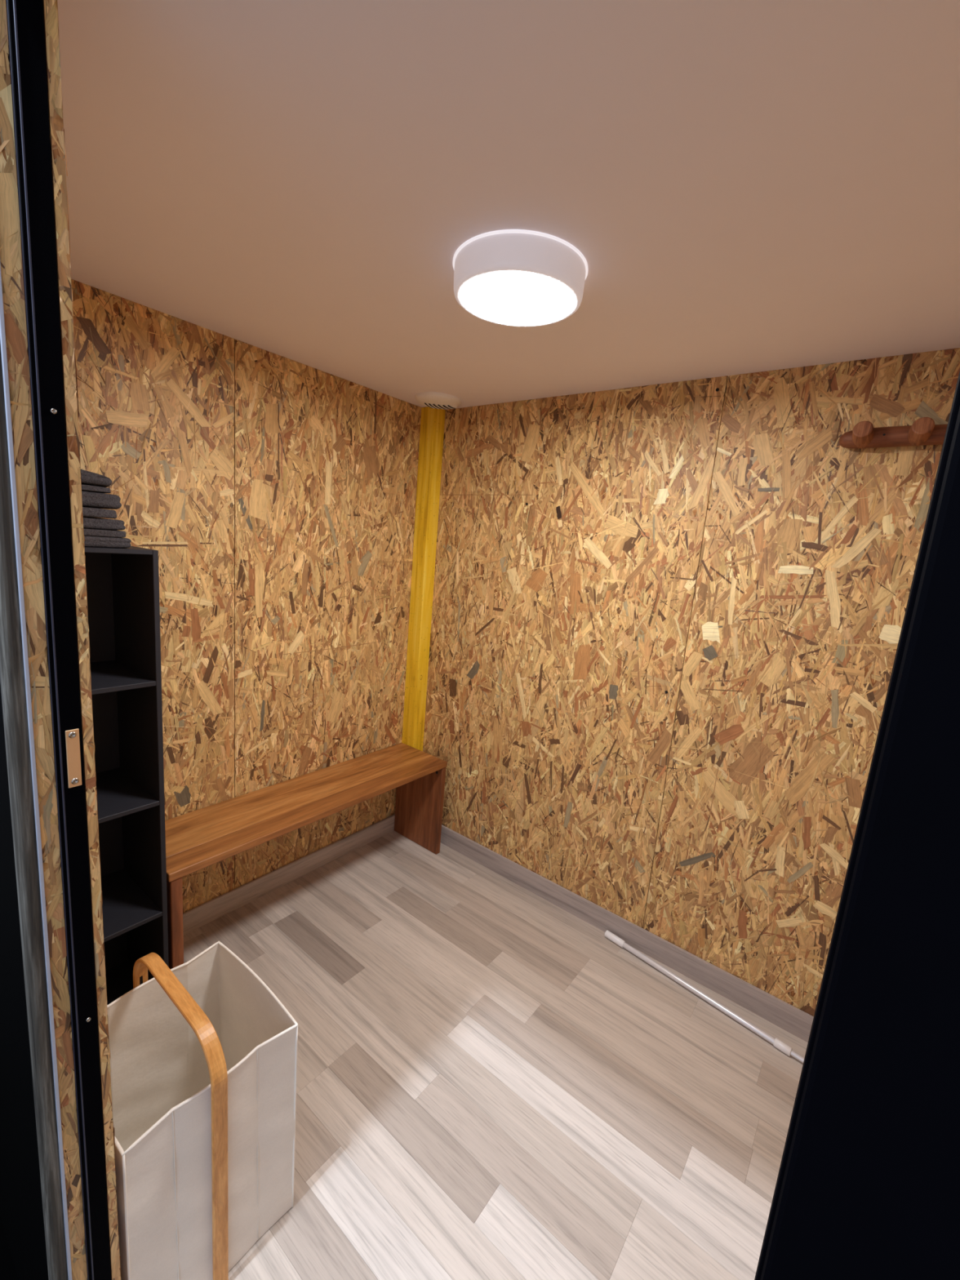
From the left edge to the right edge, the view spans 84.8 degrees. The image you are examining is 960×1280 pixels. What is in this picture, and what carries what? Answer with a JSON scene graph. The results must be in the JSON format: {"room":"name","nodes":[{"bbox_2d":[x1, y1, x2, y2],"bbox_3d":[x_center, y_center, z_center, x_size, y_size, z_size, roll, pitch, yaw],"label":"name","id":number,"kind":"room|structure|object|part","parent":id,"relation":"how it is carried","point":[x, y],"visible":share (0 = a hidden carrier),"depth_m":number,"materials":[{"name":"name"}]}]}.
{"room":"changing room","nodes":[
{"label":"changing room","id":0,"kind":"room"},
{"bbox_2d":[0,0,121,1279],"bbox_3d":[-0.623,-0.176,0.703,7.000,3.010,0.085,12,13,37],"label":"wall","id":1,"kind":"structure","parent":0,"point":[11,254],"depth_m":0.70,"materials":[{"name":"brown wood"}]},
{"bbox_2d":[0,262,72,1279],"bbox_3d":[-0.593,0.306,0.691,0.030,2.075,0.024,12,13,37],"label":"trim","id":2,"kind":"structure","parent":1,"relation":"attached to","point":[15,679],"depth_m":0.67,"materials":[{"name":"metal"}]},
{"bbox_3d":[-0.576,0.299,0.705,0.011,2.065,0.019,12,13,37],"label":"osb panel","id":3,"kind":"part","parent":1,"relation":"part of","materials":[{"name":"brown wood"}]},
{"bbox_2d":[5,0,111,1279],"bbox_3d":[-0.553,0.299,0.718,0.015,2.065,0.029,12,13,37],"label":"trim","id":4,"kind":"structure","parent":1,"relation":"attached to","point":[24,18],"depth_m":0.65,"materials":[{"name":"black paint"}]},
{"bbox_3d":[-0.535,0.156,0.692,0.002,0.080,0.015,12,13,37],"label":"keeper plate","id":5,"kind":"part","parent":4,"relation":"part of","materials":[{"name":"metal"}]},
{"bbox_3d":[-0.940,0.192,1.037,1.029,2.100,0.012,12,13,37],"label":"osb panel","id":6,"kind":"part","parent":1,"relation":"part of","materials":[{"name":"brown wood"}]},
{"bbox_2d":[754,371,959,1279],"bbox_3d":[0.421,0.513,-0.028,0.861,2.057,0.025,12,13,37],"label":"sliding door","id":7,"kind":"structure","parent":1,"relation":"in","point":[868,1184],"depth_m":0.15,"materials":[{"name":"black paint"}]},
{"bbox_2d":[71,279,421,912],"bbox_3d":[-0.862,0.026,2.002,0.063,2.100,1.742,12,13,37],"label":"wall","id":8,"kind":"structure","parent":0,"point":[275,495],"depth_m":1.94,"materials":[{"name":"beige wood"}]},
{"bbox_3d":[-1.122,0.070,1.636,0.012,2.100,0.720,12,13,37],"label":"osb panel","id":9,"kind":"part","parent":8,"relation":"part of","materials":[{"name":"beige wood"}]},
{"bbox_2d":[182,813,395,935],"bbox_3d":[-0.905,1.018,2.170,0.012,0.086,1.656,12,13,37],"label":"baseboard","id":10,"kind":"structure","parent":8,"relation":"attached to","point":[199,916],"depth_m":2.23,"materials":[{"name":"laminate"}]},
{"bbox_3d":[-0.608,-0.004,2.289,0.012,2.100,0.946,12,13,37],"label":"osb panel","id":11,"kind":"part","parent":8,"relation":"part of","materials":[{"name":"beige wood"}]},
{"bbox_2d":[0,830,808,1279],"bbox_3d":[-0.969,1.352,0.689,7.000,0.060,4.260,12,13,37],"label":"floor","id":12,"kind":"structure","parent":0,"point":[491,1085],"depth_m":1.48,"materials":[{"name":"grey laminate"}]},
{"bbox_2d":[84,546,168,1004],"bbox_3d":[-1.124,0.450,1.452,0.304,1.417,0.348,12,13,37],"label":"cube shelf","id":13,"kind":"object","parent":12,"relation":"on","point":[122,584],"visible":0.45,"depth_m":1.55,"materials":[{"name":"black wood"}]},
{"bbox_3d":[-1.241,0.421,1.541,0.005,1.386,0.320,12,13,37],"label":"panel","id":14,"kind":"part","parent":13,"relation":"part of","materials":[{"name":"black wood"}]},
{"bbox_2d":[84,535,131,547],"bbox_3d":[-1.056,-0.254,1.307,0.250,0.026,0.264,12,12,36],"label":"towel","id":15,"kind":"object","parent":13,"relation":"on","point":[90,541],"visible":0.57,"depth_m":1.29,"materials":[{"name":"grey fabric"}]},
{"bbox_2d":[83,528,125,537],"bbox_3d":[-1.056,-0.276,1.307,0.244,0.017,0.257,13,13,39],"label":"towel","id":16,"kind":"object","parent":15,"relation":"on","point":[91,532],"visible":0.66,"depth_m":1.29,"materials":[{"name":"grey fabric"}]},
{"bbox_2d":[83,516,125,530],"bbox_3d":[-1.060,-0.298,1.303,0.238,0.027,0.251,12,12,35],"label":"towel","id":17,"kind":"object","parent":16,"relation":"on","point":[90,522],"visible":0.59,"depth_m":1.29,"materials":[{"name":"grey fabric"}]},
{"bbox_2d":[82,506,116,518],"bbox_3d":[-1.066,-0.323,1.293,0.251,0.023,0.245,13,13,38],"label":"towel","id":18,"kind":"object","parent":17,"relation":"on","point":[86,512],"visible":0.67,"depth_m":1.27,"materials":[{"name":"grey fabric"}]},
{"bbox_2d":[81,490,121,509],"bbox_3d":[-1.064,-0.355,1.297,0.245,0.038,0.240,12,12,35],"label":"towel","id":19,"kind":"object","parent":18,"relation":"on","point":[90,500],"visible":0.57,"depth_m":1.29,"materials":[{"name":"grey fabric"}]},
{"bbox_2d":[81,484,111,493],"bbox_3d":[-1.069,-0.381,1.287,0.239,0.014,0.232,13,13,39],"label":"towel","id":20,"kind":"object","parent":19,"relation":"on","point":[84,487],"visible":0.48,"depth_m":1.28,"materials":[{"name":"grey fabric"}]},
{"bbox_2d":[80,469,111,487],"bbox_3d":[-1.067,-0.412,1.287,0.251,0.048,0.228,12,12,34],"label":"towel","id":21,"kind":"object","parent":20,"relation":"on","point":[87,477],"visible":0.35,"depth_m":1.27,"materials":[{"name":"grey fabric"}]},
{"bbox_3d":[-1.067,-0.239,1.329,0.304,0.012,0.320,12,13,37],"label":"panel","id":22,"kind":"part","parent":13,"relation":"part of","materials":[{"name":"black wood"}]},
{"bbox_3d":[-1.181,1.133,1.574,0.304,0.013,0.320,12,13,37],"label":"panel","id":23,"kind":"part","parent":13,"relation":"part of","materials":[{"name":"black wood"}]},
{"bbox_3d":[-1.021,0.435,1.583,0.304,1.417,0.014,12,13,37],"label":"panel","id":24,"kind":"part","parent":13,"relation":"part of","materials":[{"name":"black wood"}]},
{"bbox_2d":[106,940,298,1279],"bbox_3d":[-0.628,0.980,1.112,0.371,0.576,0.337,12,13,37],"label":"laundry hamper","id":25,"kind":"object","parent":12,"relation":"on","point":[203,1057],"visible":0.81,"depth_m":1.08,"materials":[{"name":"beige fabric"}]},
{"bbox_3d":[-0.635,0.981,1.104,0.371,0.576,0.028,12,13,37],"label":"handle","id":26,"kind":"part","parent":25,"relation":"part of","materials":[{"name":"brown wood"}]},
{"bbox_2d":[164,742,447,968],"bbox_3d":[-0.676,0.841,2.158,0.316,0.477,1.230,12,13,37],"label":"bench","id":27,"kind":"object","parent":12,"relation":"on","point":[198,839],"visible":0.69,"depth_m":2.03,"materials":[{"name":"brown wood"}]},
{"bbox_3d":[-1.040,0.907,1.694,0.303,0.450,0.034,12,13,37],"label":"leg","id":28,"kind":"part","parent":27,"relation":"part of","materials":[{"name":"brown wood"}]},
{"bbox_3d":[-0.306,0.801,2.627,0.303,0.450,0.027,12,13,37],"label":"leg","id":29,"kind":"part","parent":27,"relation":"part of","materials":[{"name":"brown wood"}]},
{"bbox_2d":[401,406,445,751],"bbox_3d":[-0.299,-0.034,2.599,0.086,2.099,0.074,12,13,37],"label":"post","id":30,"kind":"object","parent":12,"relation":"on","point":[432,420],"visible":0.72,"depth_m":2.52,"materials":[{"name":"yellow wood"}]},
{"bbox_2d":[604,929,804,1062],"bbox_3d":[0.821,1.258,1.806,0.889,0.027,0.027,14,14,43],"label":"curtain rod","id":31,"kind":"object","parent":12,"relation":"on","point":[777,1043],"visible":0.66,"depth_m":1.82,"materials":[{"name":"white plastic"}]},
{"bbox_2d":[57,0,959,409],"bbox_3d":[0.107,-0.840,1.167,2.280,0.050,1.797,12,13,37],"label":"ceiling","id":32,"kind":"structure","parent":0,"point":[741,186],"depth_m":0.86,"materials":[{"name":"paint"}]},
{"bbox_2d":[414,391,461,408],"bbox_3d":[-0.180,-1.015,2.250,0.196,0.033,0.196,12,13,37],"label":"ceiling vent","id":33,"kind":"object","parent":32,"relation":"in","point":[436,400],"visible":1,"depth_m":2.20,"materials":[{"name":"white plastic"}]},
{"bbox_2d":[452,229,587,326],"bbox_3d":[0.085,-0.782,1.161,0.296,0.064,0.296,12,13,37],"label":"ceiling lamp","id":34,"kind":"object","parent":32,"relation":"attached to","point":[513,277],"visible":1,"depth_m":1.08,"materials":[{"name":"white plastic"}]},
{"bbox_2d":[458,271,576,325],"bbox_3d":[0.083,-0.755,1.165,0.259,0.008,0.259,12,13,37],"label":"diffuser","id":35,"kind":"object","parent":34,"relation":"attached to","point":[506,298],"depth_m":1.14,"materials":[{"name":"white plastic"}]},
{"bbox_2d":[422,347,959,1016],"bbox_3d":[0.553,0.138,2.034,2.280,2.100,0.063,12,13,37],"label":"wall","id":36,"kind":"structure","parent":0,"point":[667,619],"depth_m":1.85,"materials":[{"name":"brown wood"}]},
{"bbox_3d":[0.204,0.066,2.272,1.304,2.100,0.012,12,13,37],"label":"osb panel","id":37,"kind":"part","parent":36,"relation":"part of","materials":[{"name":"brown wood"}]},
{"bbox_2d":[440,824,813,1042],"bbox_3d":[0.449,1.126,2.181,2.158,0.092,0.012,12,13,37],"label":"baseboard","id":38,"kind":"structure","parent":36,"relation":"attached to","point":[784,1015],"depth_m":2.02,"materials":[{"name":"laminate"}]},
{"bbox_3d":[1.051,0.252,1.627,0.852,2.100,0.012,12,13,37],"label":"osb panel","id":39,"kind":"part","parent":36,"relation":"part of","materials":[{"name":"brown wood"}]},
{"bbox_2d":[839,417,947,448],"bbox_3d":[1.201,-0.532,1.342,0.478,0.062,0.103,12,13,37],"label":"rail","id":40,"kind":"object","parent":36,"relation":"attached to","point":[924,431],"visible":0.96,"depth_m":1.41,"materials":[{"name":"brown wood"}]}
]}

